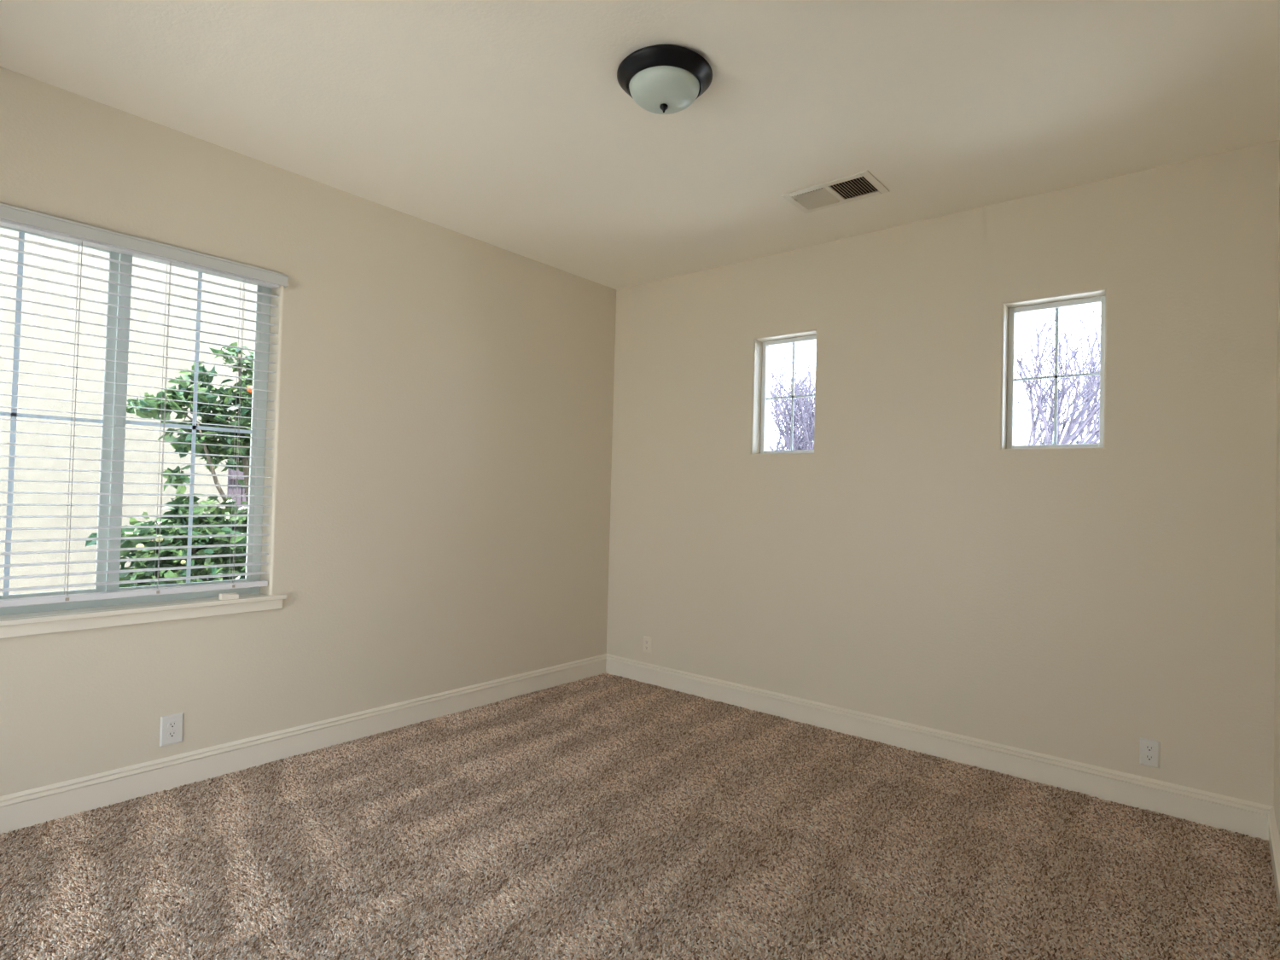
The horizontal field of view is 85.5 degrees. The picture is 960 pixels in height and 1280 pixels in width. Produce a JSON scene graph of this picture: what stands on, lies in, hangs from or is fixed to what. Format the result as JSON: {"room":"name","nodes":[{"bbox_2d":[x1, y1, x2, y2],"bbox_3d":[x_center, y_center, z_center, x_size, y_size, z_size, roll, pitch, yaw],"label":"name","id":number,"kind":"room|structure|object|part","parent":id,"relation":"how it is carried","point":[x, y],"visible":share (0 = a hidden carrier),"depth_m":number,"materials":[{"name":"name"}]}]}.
{"room":"empty bedroom","nodes":[
{"label":"empty bedroom","id":0,"kind":"room"},
{"bbox_2d":[0,66,616,796],"bbox_3d":[-1.652,-0.072,3.379,0.170,2.740,4.300,1,-1,40],"label":"wall","id":1,"kind":"structure","parent":0,"point":[439,491],"depth_m":3.49,"materials":[{"name":"beige paint"}]},
{"bbox_2d":[0,225,271,615],"bbox_3d":[-2.165,-0.223,2.836,0.071,1.510,1.186,1,-1,40],"label":"window","id":2,"kind":"structure","parent":1,"relation":"in","point":[110,321],"depth_m":2.84,"materials":[{"name":"white plastic"}]},
{"bbox_3d":[-2.352,-0.253,2.640,0.025,1.436,0.558,1,-1,40],"label":"fixed sash","id":3,"kind":"part","parent":2,"relation":"part of","materials":[{"name":"white plastic"}]},
{"bbox_2d":[0,203,288,607],"bbox_3d":[-2.073,-0.250,2.769,0.091,1.442,1.208,1,-1,40],"label":"window blind","id":4,"kind":"object","parent":2,"relation":"attached to","point":[10,216],"visible":1,"depth_m":2.79,"materials":[{"name":"grey plastic"}]},
{"bbox_3d":[-2.201,-0.239,2.684,0.001,1.362,0.001,2,-1,-5],"label":"ladder cord","id":5,"kind":"part","parent":4,"relation":"part of","materials":[{"name":"white fabric"}]},
{"bbox_3d":[-2.179,-0.239,2.671,0.002,1.362,0.002,2,-1,-5],"label":"lift cord","id":6,"kind":"part","parent":4,"relation":"part of","materials":[{"name":"white fabric"}]},
{"bbox_3d":[-2.162,-0.239,2.651,0.001,1.362,0.001,2,-1,-5],"label":"ladder cord","id":7,"kind":"part","parent":4,"relation":"part of","materials":[{"name":"white fabric"}]},
{"bbox_3d":[-2.110,0.458,2.761,0.050,0.024,1.174,1,-1,40],"label":"rail","id":8,"kind":"part","parent":4,"relation":"part of","materials":[{"name":"white plastic"}]},
{"bbox_3d":[-2.013,-0.230,2.909,0.001,1.362,0.001,2,-1,-5],"label":"ladder cord","id":9,"kind":"part","parent":4,"relation":"part of","materials":[{"name":"white fabric"}]},
{"bbox_3d":[-1.990,-0.229,2.896,0.002,1.362,0.002,2,-1,-5],"label":"lift cord","id":10,"kind":"part","parent":4,"relation":"part of","materials":[{"name":"white fabric"}]},
{"bbox_3d":[-1.974,-0.229,2.877,0.001,1.362,0.001,2,-1,-5],"label":"ladder cord","id":11,"kind":"part","parent":4,"relation":"part of","materials":[{"name":"white fabric"}]},
{"bbox_3d":[-1.829,-0.221,3.128,0.001,1.362,0.001,2,-1,-5],"label":"ladder cord","id":12,"kind":"part","parent":4,"relation":"part of","materials":[{"name":"white fabric"}]},
{"bbox_3d":[-1.807,-0.220,3.115,0.002,1.362,0.002,2,-1,-5],"label":"lift cord","id":13,"kind":"part","parent":4,"relation":"part of","materials":[{"name":"white fabric"}]},
{"bbox_3d":[-1.790,-0.220,3.096,0.001,1.362,0.001,2,-1,-5],"label":"ladder cord","id":14,"kind":"part","parent":4,"relation":"part of","materials":[{"name":"white fabric"}]},
{"bbox_3d":[-1.980,-0.235,3.045,0.021,1.436,0.543,1,-1,40],"label":"sliding sash","id":15,"kind":"part","parent":2,"relation":"part of","materials":[{"name":"white plastic"}]},
{"bbox_3d":[-1.975,-0.241,3.051,0.003,1.392,0.487,1,-1,40],"label":"pane","id":16,"kind":"part","parent":2,"relation":"part of","materials":[{"name":"clear glass"}]},
{"bbox_2d":[0,599,282,638],"bbox_3d":[-2.080,0.555,2.732,0.016,0.046,1.289,1,-1,40],"label":"trim","id":17,"kind":"structure","parent":1,"relation":"attached to","point":[6,631],"depth_m":2.77,"materials":[{"name":"beige paint"}]},
{"bbox_2d":[0,593,286,626],"bbox_3d":[-2.114,0.522,2.762,0.144,0.020,1.312,1,-1,40],"label":"trim","id":18,"kind":"structure","parent":1,"relation":"attached to","point":[38,617],"depth_m":2.77,"materials":[{"name":"beige paint"}]},
{"bbox_2d":[218,593,238,599],"bbox_3d":[-1.814,0.513,3.058,0.036,0.026,0.070,1,-1,40],"label":"block","id":19,"kind":"object","parent":18,"relation":"on","point":[222,596],"visible":1,"depth_m":3.04,"materials":[{"name":"beige plastic"}]},
{"bbox_2d":[159,712,184,746],"bbox_3d":[-1.954,1.042,2.894,0.008,0.124,0.084,1,-1,40],"label":"wall outlet","id":20,"kind":"object","parent":1,"relation":"attached to","point":[171,726],"visible":1,"depth_m":2.89,"materials":[{"name":"white plastic"}]},
{"bbox_2d":[167,730,176,737],"bbox_3d":[-1.953,1.060,2.892,0.002,0.022,0.034,1,-1,40],"label":"receptacle","id":21,"kind":"object","parent":20,"relation":"attached to","point":[170,733],"depth_m":2.89,"materials":[{"name":"grey plastic"}]},
{"bbox_2d":[167,721,177,727],"bbox_3d":[-1.952,1.021,2.893,0.002,0.022,0.034,1,-1,40],"label":"receptacle","id":22,"kind":"object","parent":20,"relation":"attached to","point":[170,724],"depth_m":2.89,"materials":[{"name":"grey plastic"}]},
{"bbox_2d":[0,653,606,835],"bbox_3d":[-1.615,1.240,3.293,0.018,0.138,4.300,1,-1,40],"label":"baseboard","id":23,"kind":"structure","parent":1,"relation":"attached to","point":[30,807],"depth_m":3.13,"materials":[{"name":"beige paint"}]},
{"bbox_2d":[0,0,1279,290],"bbox_3d":[-0.200,-1.527,2.223,3.859,0.200,4.640,1,-1,40],"label":"ceiling","id":24,"kind":"structure","parent":0,"point":[511,125],"depth_m":2.56,"materials":[{"name":"white paint"}]},
{"bbox_2d":[616,44,712,114],"bbox_3d":[0.084,-1.345,2.405,0.331,0.142,0.331,1,-1,40],"label":"ceiling lamp","id":25,"kind":"object","parent":24,"relation":"attached to","point":[660,78],"visible":1,"depth_m":2.32,"materials":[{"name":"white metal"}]},
{"bbox_3d":[0.084,-1.333,2.405,0.245,0.066,0.245,1,-1,40],"label":"lamp shade","id":26,"kind":"part","parent":25,"relation":"part of","materials":[{"name":"white glass"}]},
{"bbox_2d":[780,170,889,213],"bbox_3d":[0.931,-1.367,3.318,0.432,0.017,0.264,1,-1,40],"label":"ceiling vent","id":27,"kind":"object","parent":24,"relation":"in","point":[864,184],"visible":1,"depth_m":3.30,"materials":[{"name":"white metal"}]},
{"bbox_2d":[0,675,1279,959],"bbox_3d":[-0.279,1.441,2.165,3.859,0.242,4.640,1,-1,40],"label":"floor","id":28,"kind":"structure","parent":0,"point":[316,955],"depth_m":2.30,"materials":[{"name":"carpet"}]},
{"bbox_2d":[0,673,1279,959],"bbox_3d":[-0.280,1.315,2.162,3.491,0.010,4.285,1,-1,40],"label":"carpet","id":29,"kind":"object","parent":28,"relation":"on","point":[576,691],"visible":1,"depth_m":2.46,"materials":[{"name":"brown carpet"}]},
{"bbox_2d":[606,139,1279,806],"bbox_3d":[1.196,0.014,3.906,3.519,2.740,0.170,1,-1,40],"label":"wall","id":30,"kind":"structure","parent":0,"point":[914,566],"depth_m":3.38,"materials":[{"name":"beige paint"}]},
{"bbox_2d":[643,635,651,653],"bbox_3d":[0.048,1.120,4.705,0.072,0.110,0.008,1,-1,40],"label":"wall outlet","id":31,"kind":"object","parent":30,"relation":"attached to","point":[647,640],"visible":1,"depth_m":4.70,"materials":[{"name":"beige plastic"}]},
{"bbox_2d":[760,334,816,453],"bbox_3d":[0.931,-0.507,4.209,0.404,0.702,0.070,1,-1,40],"label":"window","id":32,"kind":"structure","parent":30,"relation":"in","point":[766,352],"depth_m":4.30,"materials":[{"name":"white plastic"}]},
{"bbox_2d":[605,653,1273,841],"bbox_3d":[1.101,1.322,3.808,3.519,0.138,0.018,1,-1,40],"label":"baseboard","id":33,"kind":"structure","parent":30,"relation":"attached to","point":[1250,818],"depth_m":3.33,"materials":[{"name":"beige paint"}]},
{"bbox_2d":[1006,295,1105,448],"bbox_3d":[1.994,-0.496,3.317,0.409,0.702,0.070,1,-1,40],"label":"window","id":34,"kind":"structure","parent":30,"relation":"in","point":[1013,312],"depth_m":3.31,"materials":[{"name":"white plastic"}]},
{"bbox_2d":[1139,737,1159,768],"bbox_3d":[2.159,1.157,2.935,0.070,0.114,0.008,1,-1,40],"label":"wall outlet","id":35,"kind":"object","parent":30,"relation":"attached to","point":[1149,749],"visible":1,"depth_m":2.93,"materials":[{"name":"white plastic"}]},
{"bbox_2d":[1144,754,1154,761],"bbox_3d":[2.157,1.175,2.933,0.034,0.022,0.002,1,-1,40],"label":"receptacle","id":36,"kind":"object","parent":35,"relation":"attached to","point":[1147,757],"depth_m":2.93,"materials":[{"name":"grey plastic"}]},
{"bbox_2d":[1144,744,1154,751],"bbox_3d":[2.158,1.136,2.934,0.034,0.022,0.002,1,-1,40],"label":"receptacle","id":37,"kind":"object","parent":35,"relation":"attached to","point":[1147,747],"depth_m":2.93,"materials":[{"name":"grey plastic"}]},
{"bbox_2d":[1274,137,1279,839],"bbox_3d":[1.174,-0.044,1.009,0.170,2.740,4.300,1,-1,40],"label":"wall","id":38,"kind":"structure","parent":0,"point":[1277,710],"depth_m":2.61,"materials":[{"name":"beige paint"}]},
{"bbox_2d":[1267,806,1279,917],"bbox_3d":[1.587,1.292,1.664,0.018,0.138,2.680,1,-1,40],"label":"baseboard","id":39,"kind":"structure","parent":38,"relation":"attached to","point":[1274,841],"depth_m":2.42,"materials":[{"name":"beige paint"}]},
{"label":"outside","id":40,"kind":"structure","parent":0,"visible":0},
{"bbox_3d":[1.923,1.740,4.419,32.000,0.148,50.000,1,-1,40],"label":"ground","id":41,"kind":"structure","parent":40,"visible":0},
{"bbox_2d":[0,227,255,595],"bbox_3d":[-4.533,-0.345,5.022,0.300,3.702,12.500,1,-1,40],"label":"wall","id":42,"kind":"structure","parent":41,"relation":"on","point":[5,376],"depth_m":5.19,"materials":[{"name":"beige paint"}]},
{"bbox_2d":[85,342,253,587],"bbox_3d":[-2.888,0.303,4.576,1.192,2.476,0.722,2,-1,-36],"label":"citrus tree","id":43,"kind":"object","parent":41,"relation":"on","point":[171,394],"visible":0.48,"depth_m":4.47,"materials":[{"name":"green plant"}]},
{"bbox_2d":[226,459,249,512],"bbox_3d":[-2.961,0.666,5.228,0.060,1.772,0.300,1,-1,40],"label":"fence","id":44,"kind":"object","parent":41,"relation":"on","point":[240,490],"visible":0.09,"depth_m":5.16,"materials":[{"name":"grey wood"}]},
{"bbox_2d":[768,355,815,450],"bbox_3d":[2.486,-0.090,11.011,2.218,3.800,2.442,2,-1,-35],"label":"bare tree","id":45,"kind":"object","parent":41,"relation":"on","point":[798,443],"visible":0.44,"depth_m":10.69,"materials":[{"name":"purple plant"}]},
{"bbox_2d":[768,345,815,450],"bbox_3d":[3.020,-0.685,15.278,2.962,5.183,2.474,1,-1,28],"label":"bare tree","id":46,"kind":"object","parent":41,"relation":"on","point":[772,375],"visible":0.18,"depth_m":14.86,"materials":[{"name":"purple plant"}]},
{"bbox_2d":[1016,308,1100,445],"bbox_3d":[5.216,-0.161,7.897,2.816,3.964,2.032,3,-2,-44],"label":"bare tree","id":47,"kind":"object","parent":41,"relation":"on","point":[1048,425],"visible":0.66,"depth_m":8.01,"materials":[{"name":"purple plant"}]},
{"bbox_2d":[1035,305,1100,444],"bbox_3d":[7.798,-0.755,11.137,2.446,5.415,2.675,1,-1,40],"label":"bare tree","id":48,"kind":"object","parent":41,"relation":"on","point":[1091,437],"visible":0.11,"depth_m":11.15,"materials":[{"name":"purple plant"}]},
{"bbox_2d":[1052,431,1092,444],"bbox_3d":[9.109,0.513,14.764,3.104,3.090,0.978,1,-1,40],"label":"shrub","id":49,"kind":"object","parent":41,"relation":"on","point":[1075,441],"visible":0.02,"depth_m":14.61,"materials":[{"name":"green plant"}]}
]}

